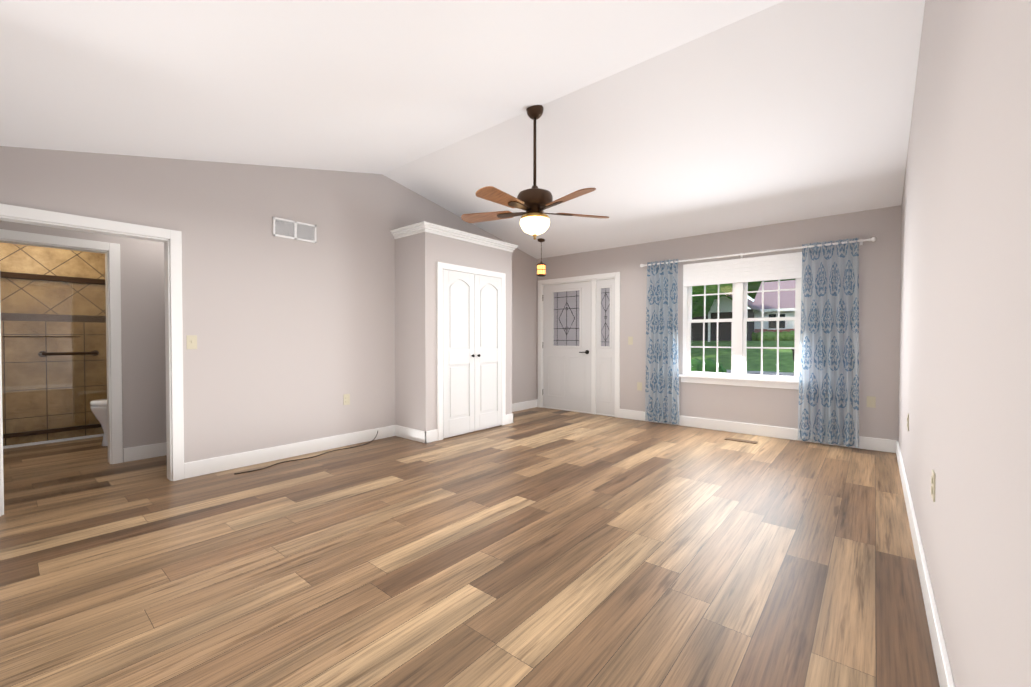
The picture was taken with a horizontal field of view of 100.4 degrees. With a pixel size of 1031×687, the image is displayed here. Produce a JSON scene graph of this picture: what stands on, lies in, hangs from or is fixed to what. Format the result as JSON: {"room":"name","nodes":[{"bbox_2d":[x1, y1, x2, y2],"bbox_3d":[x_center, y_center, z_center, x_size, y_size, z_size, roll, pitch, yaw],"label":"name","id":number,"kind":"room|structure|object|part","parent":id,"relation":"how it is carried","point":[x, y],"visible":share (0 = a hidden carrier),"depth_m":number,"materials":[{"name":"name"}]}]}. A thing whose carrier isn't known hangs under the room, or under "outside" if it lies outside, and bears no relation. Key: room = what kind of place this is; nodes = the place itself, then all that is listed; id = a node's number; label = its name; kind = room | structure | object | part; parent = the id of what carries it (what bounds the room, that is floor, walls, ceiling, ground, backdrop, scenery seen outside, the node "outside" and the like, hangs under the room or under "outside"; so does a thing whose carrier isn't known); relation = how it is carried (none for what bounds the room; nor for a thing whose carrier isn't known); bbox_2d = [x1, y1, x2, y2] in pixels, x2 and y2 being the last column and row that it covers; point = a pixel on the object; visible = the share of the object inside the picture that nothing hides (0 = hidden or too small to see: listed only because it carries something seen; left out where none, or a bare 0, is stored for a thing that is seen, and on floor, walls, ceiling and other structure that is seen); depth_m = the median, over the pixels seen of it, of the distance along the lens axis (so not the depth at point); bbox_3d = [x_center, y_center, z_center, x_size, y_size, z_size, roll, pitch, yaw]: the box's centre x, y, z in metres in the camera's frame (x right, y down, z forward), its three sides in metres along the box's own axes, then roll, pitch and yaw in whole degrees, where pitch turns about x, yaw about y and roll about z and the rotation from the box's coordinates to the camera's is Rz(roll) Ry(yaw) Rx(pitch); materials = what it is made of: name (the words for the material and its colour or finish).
{"room":"living room","nodes":[
{"label":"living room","id":0,"kind":"room"},
{"bbox_2d":[0,242,106,445],"bbox_3d":[-5.335,-0.204,4.680,0.120,2.600,2.720,1,1,40],"label":"wall tile","id":1,"kind":"structure","parent":0,"point":[19,258],"depth_m":4.78,"materials":[{"name":"beige tile"}]},
{"bbox_2d":[0,271,106,437],"bbox_3d":[-5.277,0.110,4.590,0.091,1.745,2.250,1,1,40],"label":"shower door","id":2,"kind":"structure","parent":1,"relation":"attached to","point":[46,278],"depth_m":4.77,"materials":[{"name":"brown glass"}]},
{"bbox_2d":[0,221,165,450],"bbox_3d":[-3.530,-0.199,4.298,0.120,2.600,3.150,1,1,40],"label":"wall","id":3,"kind":"structure","parent":0,"point":[142,274],"depth_m":4.12,"materials":[{"name":"grey paint"}]},
{"bbox_2d":[0,229,122,463],"bbox_3d":[-4.032,0.090,3.686,0.140,2.040,0.950,1,1,40],"label":"door frame","id":4,"kind":"structure","parent":3,"relation":"attached to","point":[111,251],"depth_m":3.96,"materials":[{"name":"white wood"}]},
{"bbox_2d":[123,442,166,461],"bbox_3d":[-3.112,1.030,4.710,0.016,0.130,1.770,1,1,40],"label":"baseboard","id":5,"kind":"structure","parent":3,"relation":"attached to","point":[159,449],"depth_m":4.14,"materials":[{"name":"white wood"}]},
{"bbox_2d":[0,146,536,462],"bbox_3d":[-1.625,-0.584,4.982,0.120,3.350,6.050,1,1,40],"label":"wall","id":6,"kind":"structure","parent":0,"point":[295,341],"depth_m":4.07,"materials":[{"name":"grey paint"}]},
{"bbox_2d":[0,203,183,515],"bbox_3d":[-3.126,0.097,3.180,0.140,2.040,1.045,1,1,40],"label":"door frame","id":7,"kind":"structure","parent":6,"relation":"attached to","point":[173,350],"depth_m":3.48,"materials":[{"name":"white wood"}]},
{"bbox_2d":[186,335,196,348],"bbox_3d":[-2.704,-0.019,3.592,0.016,0.116,0.072,1,1,40],"label":"light switch","id":8,"kind":"object","parent":6,"relation":"attached to","point":[191,341],"visible":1,"depth_m":3.59,"materials":[{"name":"beige plastic"}]},
{"bbox_2d":[184,425,394,478],"bbox_3d":[-2.088,1.036,4.345,0.016,0.130,2.055,1,1,40],"label":"baseboard","id":9,"kind":"structure","parent":6,"relation":"attached to","point":[264,455],"depth_m":4.12,"materials":[{"name":"white wood"}]},
{"bbox_2d":[273,217,316,242],"bbox_3d":[-2.164,-1.123,4.226,0.012,0.180,0.410,1,1,40],"label":"air vent","id":10,"kind":"object","parent":6,"relation":"in","point":[290,229],"visible":1,"depth_m":4.21,"materials":[{"name":"white plastic"}]},
{"bbox_2d":[343,394,349,404],"bbox_3d":[-1.828,0.596,4.654,0.010,0.116,0.072,1,1,40],"label":"outlet","id":11,"kind":"object","parent":6,"relation":"attached to","point":[346,399],"visible":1,"depth_m":4.65,"materials":[{"name":"beige plastic"}]},
{"bbox_2d":[512,399,537,410],"bbox_3d":[-0.055,1.001,6.774,0.020,0.130,1.320,1,1,40],"label":"baseboard","id":12,"kind":"structure","parent":6,"relation":"attached to","point":[519,406],"depth_m":7.02,"materials":[{"name":"white wood"}]},
{"bbox_2d":[395,232,511,438],"bbox_3d":[-0.741,-0.101,5.508,0.570,2.370,1.480,1,1,40],"label":"wall","id":13,"kind":"structure","parent":0,"point":[418,256],"depth_m":4.93,"materials":[{"name":"grey paint"}]},
{"bbox_2d":[395,425,430,442],"bbox_3d":[-1.201,1.027,4.946,0.566,0.130,0.036,1,1,40],"label":"baseboard","id":14,"kind":"structure","parent":13,"relation":"attached to","point":[400,431],"depth_m":4.89,"materials":[{"name":"white wood"}]},
{"bbox_2d":[390,221,517,251],"bbox_3d":[-0.718,-1.303,5.471,0.632,0.094,1.604,1,1,40],"label":"crown molding","id":15,"kind":"structure","parent":13,"relation":"attached to","point":[416,228],"depth_m":5.03,"materials":[{"name":"white wood"}]},
{"bbox_2d":[437,262,505,440],"bbox_3d":[-0.513,0.071,5.320,0.024,2.030,1.160,1,1,40],"label":"door frame","id":16,"kind":"structure","parent":13,"relation":"attached to","point":[441,266],"depth_m":4.92,"materials":[{"name":"white wood"}]},
{"bbox_2d":[443,269,501,437],"bbox_3d":[-0.496,0.103,5.306,0.063,1.943,1.012,1,1,40],"label":"closet door","id":17,"kind":"structure","parent":13,"relation":"in","point":[472,352],"depth_m":5.27,"materials":[{"name":"white wood"}]},
{"bbox_3d":[-0.674,0.051,5.122,0.009,1.597,0.278,1,1,40],"label":"panel","id":18,"kind":"part","parent":17,"relation":"part of","materials":[{"name":"white wood"}]},
{"bbox_3d":[-0.348,0.045,5.512,0.009,1.597,0.278,1,1,40],"label":"panel","id":19,"kind":"part","parent":17,"relation":"part of","materials":[{"name":"white wood"}]},
{"bbox_2d":[506,411,514,422],"bbox_3d":[-0.254,1.011,6.079,0.566,0.130,0.036,1,1,40],"label":"baseboard","id":20,"kind":"structure","parent":13,"relation":"attached to","point":[509,417],"depth_m":5.86,"materials":[{"name":"white wood"}]},
{"bbox_2d":[0,0,924,258],"bbox_3d":[0.037,-1.599,3.252,5.030,1.049,7.050,1,1,40],"label":"ceiling","id":21,"kind":"structure","parent":0,"point":[659,120],"depth_m":2.92,"materials":[{"name":"white paint"}]},
{"bbox_2d":[461,105,608,239],"bbox_3d":[0.133,-1.417,3.508,1.284,1.102,1.241,1,1,40],"label":"ceiling fan","id":22,"kind":"object","parent":21,"relation":"hanging from","point":[534,202],"visible":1,"depth_m":3.47,"materials":[{"name":"brown wood"}]},
{"bbox_3d":[-0.250,-1.102,3.699,0.458,0.040,0.261,1,1,40],"label":"blade","id":23,"kind":"part","parent":22,"relation":"part of","materials":[{"name":"brown wood"}]},
{"bbox_3d":[-0.103,-1.095,3.210,0.158,0.040,0.475,1,1,40],"label":"blade","id":24,"kind":"part","parent":22,"relation":"part of","materials":[{"name":"brown wood"}]},
{"bbox_3d":[0.160,-1.191,3.553,0.294,0.235,0.294,1,1,40],"label":"motor","id":25,"kind":"part","parent":22,"relation":"part of","materials":[{"name":"brown metal"}]},
{"bbox_3d":[0.160,-0.970,3.556,0.250,0.117,0.250,1,1,40],"label":"lamp shade","id":26,"kind":"part","parent":22,"relation":"part of","materials":[{"name":"white glass"}]},
{"bbox_3d":[0.397,-1.094,3.190,0.464,0.040,0.239,1,1,40],"label":"blade","id":27,"kind":"part","parent":22,"relation":"part of","materials":[{"name":"brown wood"}]},
{"bbox_3d":[0.579,-1.101,3.671,0.340,0.040,0.426,1,1,40],"label":"blade","id":28,"kind":"part","parent":22,"relation":"part of","materials":[{"name":"brown wood"}]},
{"bbox_2d":[537,238,545,276],"bbox_3d":[0.383,-1.292,6.376,0.132,0.562,0.132,1,1,40],"label":"pendant light","id":29,"kind":"object","parent":21,"relation":"hanging from","point":[541,269],"visible":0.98,"depth_m":6.33,"materials":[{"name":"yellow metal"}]},
{"bbox_3d":[0.383,-1.104,6.379,0.120,0.141,0.120,1,1,40],"label":"lamp shade","id":30,"kind":"part","parent":29,"relation":"part of","materials":[{"name":"yellow glass"}]},
{"bbox_2d":[0,407,939,686],"bbox_3d":[-1.122,1.295,4.035,7.700,0.380,7.300,1,1,40],"label":"floor","id":31,"kind":"structure","parent":0,"point":[540,547],"depth_m":2.20,"materials":[{"name":"brown wood"}]},
{"bbox_2d":[3,434,103,448],"bbox_3d":[-5.284,1.082,4.656,0.014,0.028,2.480,1,1,40],"label":"shower curb","id":32,"kind":"object","parent":31,"relation":"on","point":[49,441],"depth_m":4.78,"materials":[{"name":"white"}]},
{"bbox_2d":[90,399,107,445],"bbox_3d":[-4.279,0.685,4.888,0.440,0.815,0.805,1,1,40],"label":"toilet","id":33,"kind":"object","parent":31,"relation":"on","point":[98,409],"visible":0.17,"depth_m":4.58,"materials":[{"name":"white ceramic"}]},
{"bbox_2d":[234,431,377,473],"bbox_3d":[-1.980,1.050,4.293,0.215,0.100,1.505,1,1,40],"label":"cord","id":34,"kind":"object","parent":31,"relation":"on","point":[304,458],"visible":1,"depth_m":4.11,"materials":[{"name":"black plastic"}]},
{"bbox_2d":[724,437,757,443],"bbox_3d":[2.558,1.089,4.872,0.330,0.008,0.110,1,1,40],"label":"floor vent","id":35,"kind":"object","parent":31,"relation":"in","point":[741,440],"visible":1,"depth_m":4.86,"materials":[{"name":"brown"}]},
{"bbox_2d":[537,205,900,439],"bbox_3d":[2.177,-0.596,5.851,4.840,3.350,0.160,1,1,40],"label":"wall","id":36,"kind":"structure","parent":0,"point":[879,296],"depth_m":5.08,"materials":[{"name":"grey paint"}]},
{"bbox_2d":[543,281,591,411],"bbox_3d":[0.828,0.029,6.924,0.917,2.024,0.054,1,1,40],"label":"front door","id":37,"kind":"structure","parent":36,"relation":"in","point":[566,377],"depth_m":6.88,"materials":[{"name":"white wood"}]},
{"bbox_2d":[554,290,588,353],"bbox_3d":[0.871,-0.354,6.838,0.671,1.000,0.074,1,1,40],"label":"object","id":38,"kind":"structure","parent":37,"relation":"attached to","point":[559,305],"depth_m":6.92,"materials":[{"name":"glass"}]},
{"bbox_2d":[554,291,578,345],"bbox_3d":[0.823,-0.416,6.912,0.505,0.880,0.006,1,1,40],"label":"door came","id":39,"kind":"object","parent":38,"relation":"attached to","point":[566,328],"depth_m":6.89,"materials":[{"name":"grey metal"}]},
{"bbox_3d":[0.827,-0.417,6.916,0.503,0.878,0.008,1,1,40],"label":"glass","id":40,"kind":"part","parent":38,"relation":"part of","materials":[{"name":"grey"}]},
{"bbox_2d":[538,272,619,417],"bbox_3d":[1.005,-0.003,6.827,1.490,2.135,0.178,1,1,40],"label":"door frame","id":41,"kind":"structure","parent":36,"relation":"attached to","point":[595,277],"depth_m":6.58,"materials":[{"name":"white wood"}]},
{"bbox_2d":[596,279,614,414],"bbox_3d":[1.362,0.036,6.474,0.311,2.024,0.050,1,1,40],"label":"sidelight","id":42,"kind":"object","parent":36,"relation":"attached to","point":[605,379],"visible":1,"depth_m":6.46,"materials":[{"name":"white wood"}]},
{"bbox_2d":[601,292,609,345],"bbox_3d":[1.357,-0.410,6.466,0.161,0.880,0.006,1,1,40],"label":"front door side came","id":43,"kind":"object","parent":42,"relation":"attached to","point":[605,324],"visible":0.98,"depth_m":6.46,"materials":[{"name":"grey metal"}]},
{"bbox_2d":[601,288,609,345],"bbox_3d":[1.361,-0.410,6.471,0.153,0.878,0.008,1,1,40],"label":"glass","id":44,"kind":"object","parent":42,"relation":"attached to","point":[603,290],"visible":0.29,"depth_m":6.48,"materials":[{"name":"grey"}]},
{"bbox_2d":[628,337,632,344],"bbox_3d":[1.653,-0.056,6.182,0.072,0.116,0.016,1,1,40],"label":"light switch","id":45,"kind":"object","parent":36,"relation":"attached to","point":[630,340],"visible":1,"depth_m":6.18,"materials":[{"name":"beige plastic"}]},
{"bbox_2d":[637,382,641,390],"bbox_3d":[1.762,0.595,6.104,0.072,0.116,0.010,1,1,40],"label":"outlet","id":46,"kind":"object","parent":36,"relation":"attached to","point":[639,385],"visible":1,"depth_m":6.10,"materials":[{"name":"beige plastic"}]},
{"bbox_2d":[679,252,801,389],"bbox_3d":[2.765,-0.273,5.312,1.420,1.560,0.180,1,1,40],"label":"window","id":47,"kind":"structure","parent":36,"relation":"in","point":[737,379],"depth_m":5.28,"materials":[{"name":"white plastic"}]},
{"bbox_3d":[2.522,-0.307,5.538,0.575,1.400,0.065,1,1,40],"label":"main window sash","id":48,"kind":"part","parent":47,"relation":"part of","materials":[{"name":"white wood"}]},
{"bbox_3d":[2.522,-0.307,5.538,0.535,1.360,0.039,1,1,40],"label":"glass","id":49,"kind":"part","parent":47,"relation":"part of","materials":[{"name":"clear glass"}]},
{"bbox_2d":[683,252,801,286],"bbox_3d":[2.740,-0.903,5.272,1.320,0.289,0.060,1,1,40],"label":"blind stack","id":50,"kind":"object","parent":47,"relation":"attached to","point":[772,267],"visible":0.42,"depth_m":5.20,"materials":[{"name":"white fabric"}]},
{"bbox_3d":[3.032,-0.301,5.111,0.575,1.400,0.065,1,1,40],"label":"main window sash","id":51,"kind":"part","parent":47,"relation":"part of","materials":[{"name":"white wood"}]},
{"bbox_3d":[3.032,-0.301,5.112,0.535,1.360,0.039,1,1,40],"label":"glass","id":52,"kind":"part","parent":47,"relation":"part of","materials":[{"name":"clear glass"}]},
{"bbox_2d":[619,409,894,452],"bbox_3d":[2.685,1.021,5.335,3.030,0.130,0.016,1,1,40],"label":"baseboard","id":53,"kind":"structure","parent":36,"relation":"attached to","point":[869,443],"depth_m":5.18,"materials":[{"name":"white wood"}]},
{"bbox_2d":[640,237,876,266],"bbox_3d":[2.728,-1.087,5.208,2.528,0.060,0.108,1,1,40],"label":"curtain rod","id":54,"kind":"object","parent":36,"relation":"attached to","point":[872,239],"visible":0.94,"depth_m":5.00,"materials":[{"name":"white plastic"}]},
{"bbox_2d":[645,259,678,424],"bbox_3d":[1.987,-0.038,5.803,0.462,2.185,0.096,1,1,40],"label":"curtain","id":55,"kind":"object","parent":54,"relation":"hanging from","point":[662,388],"visible":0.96,"depth_m":5.80,"materials":[{"name":"blue fabric"}]},
{"bbox_2d":[798,238,858,447],"bbox_3d":[3.380,-0.021,4.639,0.539,2.185,0.094,1,1,40],"label":"curtain","id":56,"kind":"object","parent":54,"relation":"hanging from","point":[828,409],"visible":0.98,"depth_m":4.63,"materials":[{"name":"blue fabric"}]},
{"bbox_2d":[867,396,875,407],"bbox_3d":[3.707,0.599,4.478,0.072,0.116,0.010,1,1,40],"label":"outlet","id":57,"kind":"object","parent":36,"relation":"attached to","point":[871,401],"visible":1,"depth_m":4.47,"materials":[{"name":"beige plastic"}]},
{"bbox_2d":[898,0,1030,686],"bbox_3d":[1.832,-0.537,1.774,0.140,3.350,6.860,1,1,40],"label":"wall","id":58,"kind":"structure","parent":0,"point":[965,347],"depth_m":1.11,"materials":[{"name":"grey paint"}]},
{"bbox_2d":[907,414,908,430],"bbox_3d":[2.820,0.559,3.088,0.010,0.116,0.072,1,1,40],"label":"outlet","id":59,"kind":"object","parent":58,"relation":"attached to","point":[908,422],"visible":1,"depth_m":3.08,"materials":[{"name":"beige plastic"}]},
{"bbox_2d":[895,440,954,686],"bbox_3d":[1.897,1.069,1.996,0.016,0.130,6.150,1,1,40],"label":"baseboard","id":60,"kind":"structure","parent":58,"relation":"attached to","point":[945,677],"depth_m":1.78,"materials":[{"name":"white wood"}]},
{"bbox_2d":[931,470,935,501],"bbox_3d":[1.710,0.578,1.761,0.010,0.116,0.072,1,1,40],"label":"outlet","id":61,"kind":"object","parent":58,"relation":"attached to","point":[933,485],"visible":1,"depth_m":1.73,"materials":[{"name":"beige plastic"}]},
{"label":"outside","id":62,"kind":"structure","parent":0,"visible":0},
{"bbox_2d":[726,372,793,375],"bbox_3d":[8.826,1.936,26.163,100.000,0.400,7.000,1,1,40],"label":"street","id":63,"kind":"structure","parent":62,"point":[765,374],"depth_m":25.11,"materials":[{"name":"grey asphalt"}]},
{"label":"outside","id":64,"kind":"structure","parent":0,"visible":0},
{"bbox_2d":[691,341,794,372],"bbox_3d":[36.348,-0.185,66.865,150.000,3.230,90.200,1,1,40],"label":"lawn","id":65,"kind":"structure","parent":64,"point":[784,359],"depth_m":29.98,"materials":[{"name":"green plant"}]},
{"bbox_2d":[708,296,731,341],"bbox_3d":[16.279,-2.510,36.266,5.600,4.900,0.160,1,1,40],"label":"gable","id":66,"kind":"object","parent":65,"relation":"on","point":[727,304],"depth_m":35.57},
{"bbox_2d":[691,309,753,340],"bbox_3d":[19.338,-1.563,39.940,5.600,2.900,7.300,1,1,40],"label":"house","id":67,"kind":"structure","parent":65,"relation":"on","point":[725,333],"depth_m":36.82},
{"bbox_2d":[726,294,759,310],"bbox_3d":[18.777,-4.093,39.232,6.700,2.420,9.050,1,1,40],"label":"shingles","id":68,"kind":"object","parent":67,"relation":"on","point":[750,304],"depth_m":35.46,"materials":[{"name":"grey"}]},
{"bbox_2d":[752,331,794,340],"bbox_3d":[22.963,-0.600,34.269,7.934,1.099,1.687,1,1,40],"label":"hedge","id":69,"kind":"object","parent":65,"relation":"on","point":[782,337],"depth_m":35.38,"materials":[{"name":"green plant"}]},
{"bbox_2d":[754,311,794,328],"bbox_3d":[26.639,-1.524,37.292,9.000,2.900,8.000,1,1,40],"label":"house","id":70,"kind":"structure","parent":65,"relation":"on","point":[757,325],"depth_m":36.80,"materials":[{"name":"white"}]},
{"bbox_2d":[752,280,795,309],"bbox_3d":[26.773,-4.312,37.140,9.750,2.920,9.100,1,1,40],"label":"shingles","id":71,"kind":"object","parent":70,"relation":"on","point":[772,299],"depth_m":37.29,"materials":[{"name":"pink"}]},
{"bbox_2d":[753,308,794,311],"bbox_3d":[23.858,-2.832,33.674,9.750,0.220,0.050,1,1,40],"label":"fascia","id":72,"kind":"object","parent":71,"relation":"attached to","point":[785,309],"depth_m":35.63,"materials":[{"name":"white"}]},
{"bbox_2d":[754,329,794,332],"bbox_3d":[24.062,-0.655,34.206,8.980,1.250,0.060,1,1,40],"label":"brick band","id":73,"kind":"object","parent":70,"relation":"attached to","point":[759,330],"depth_m":36.18,"materials":[{"name":"brown brick"}]},
{"bbox_2d":[769,314,784,327],"bbox_3d":[23.271,-1.489,34.822,4.800,2.100,0.070,1,1,40],"label":"window glass","id":74,"kind":"structure","parent":70,"relation":"attached to","point":[772,324],"depth_m":36.01,"materials":[{"name":"grey"}]},
{"bbox_2d":[763,312,791,329],"bbox_3d":[23.255,-1.938,34.797,5.700,1.400,0.080,1,1,40],"label":"window","id":75,"kind":"structure","parent":70,"relation":"attached to","point":[788,324],"depth_m":35.93,"materials":[{"name":"white"}]},
{"bbox_2d":[727,370,793,374],"bbox_3d":[11.166,1.776,28.962,100.000,0.400,0.300,1,1,40],"label":"kerb","id":76,"kind":"object","parent":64,"point":[781,373],"depth_m":25.48,"materials":[{"name":"grey concrete"}]},
{"bbox_3d":[11.396,-1.919,33.083,0.952,6.050,0.905,1,1,40],"label":"trunk","id":77,"kind":"object","parent":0,"visible":0},
{"bbox_2d":[692,294,726,317],"bbox_3d":[11.214,-6.502,32.526,11.811,9.092,9.702,1,1,40],"label":"crown","id":78,"kind":"object","parent":77,"relation":"attached to","point":[698,312],"depth_m":32.26,"materials":[{"name":"green plant"}]},
{"bbox_3d":[32.416,-4.060,48.068,1.568,9.900,1.491,1,1,40],"label":"trunk","id":79,"kind":"object","parent":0,"visible":0},
{"bbox_2d":[748,279,794,298],"bbox_3d":[33.990,-11.605,48.450,21.100,16.284,19.522,1,1,40],"label":"tree","id":80,"kind":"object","parent":79,"relation":"attached to","point":[753,286],"depth_m":48.84,"materials":[{"name":"green plant"}]},
{"bbox_3d":[0.861,1.749,16.630,100.000,0.810,14.640,1,1,40],"label":"lawn","id":81,"kind":"structure","parent":0,"visible":0},
{"bbox_2d":[691,358,726,372],"bbox_3d":[6.215,1.202,19.855,6.485,1.431,1.885,1,1,40],"label":"hedge","id":82,"kind":"object","parent":81,"relation":"on","point":[699,363],"depth_m":17.93,"materials":[{"name":"green plant"}]},
{"bbox_3d":[4.493,-0.673,13.455,0.618,4.125,0.587,1,1,40],"label":"trunk","id":83,"kind":"object","parent":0,"visible":0},
{"bbox_2d":[692,283,732,294],"bbox_3d":[4.423,-3.633,13.658,6.426,5.250,6.504,1,1,40],"label":"tree","id":84,"kind":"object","parent":83,"relation":"attached to","point":[722,289],"depth_m":12.09,"materials":[{"name":"green plant"}]},
{"bbox_3d":[8.171,-1.386,24.708,0.758,5.225,0.721,1,1,40],"label":"trunk","id":85,"kind":"object","parent":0,"visible":0},
{"bbox_2d":[692,292,720,313],"bbox_3d":[8.506,-5.285,24.766,8.670,8.093,8.975,1,1,40],"label":"tree","id":86,"kind":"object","parent":85,"relation":"attached to","point":[696,302],"depth_m":22.40,"materials":[{"name":"green plant"}]}
]}

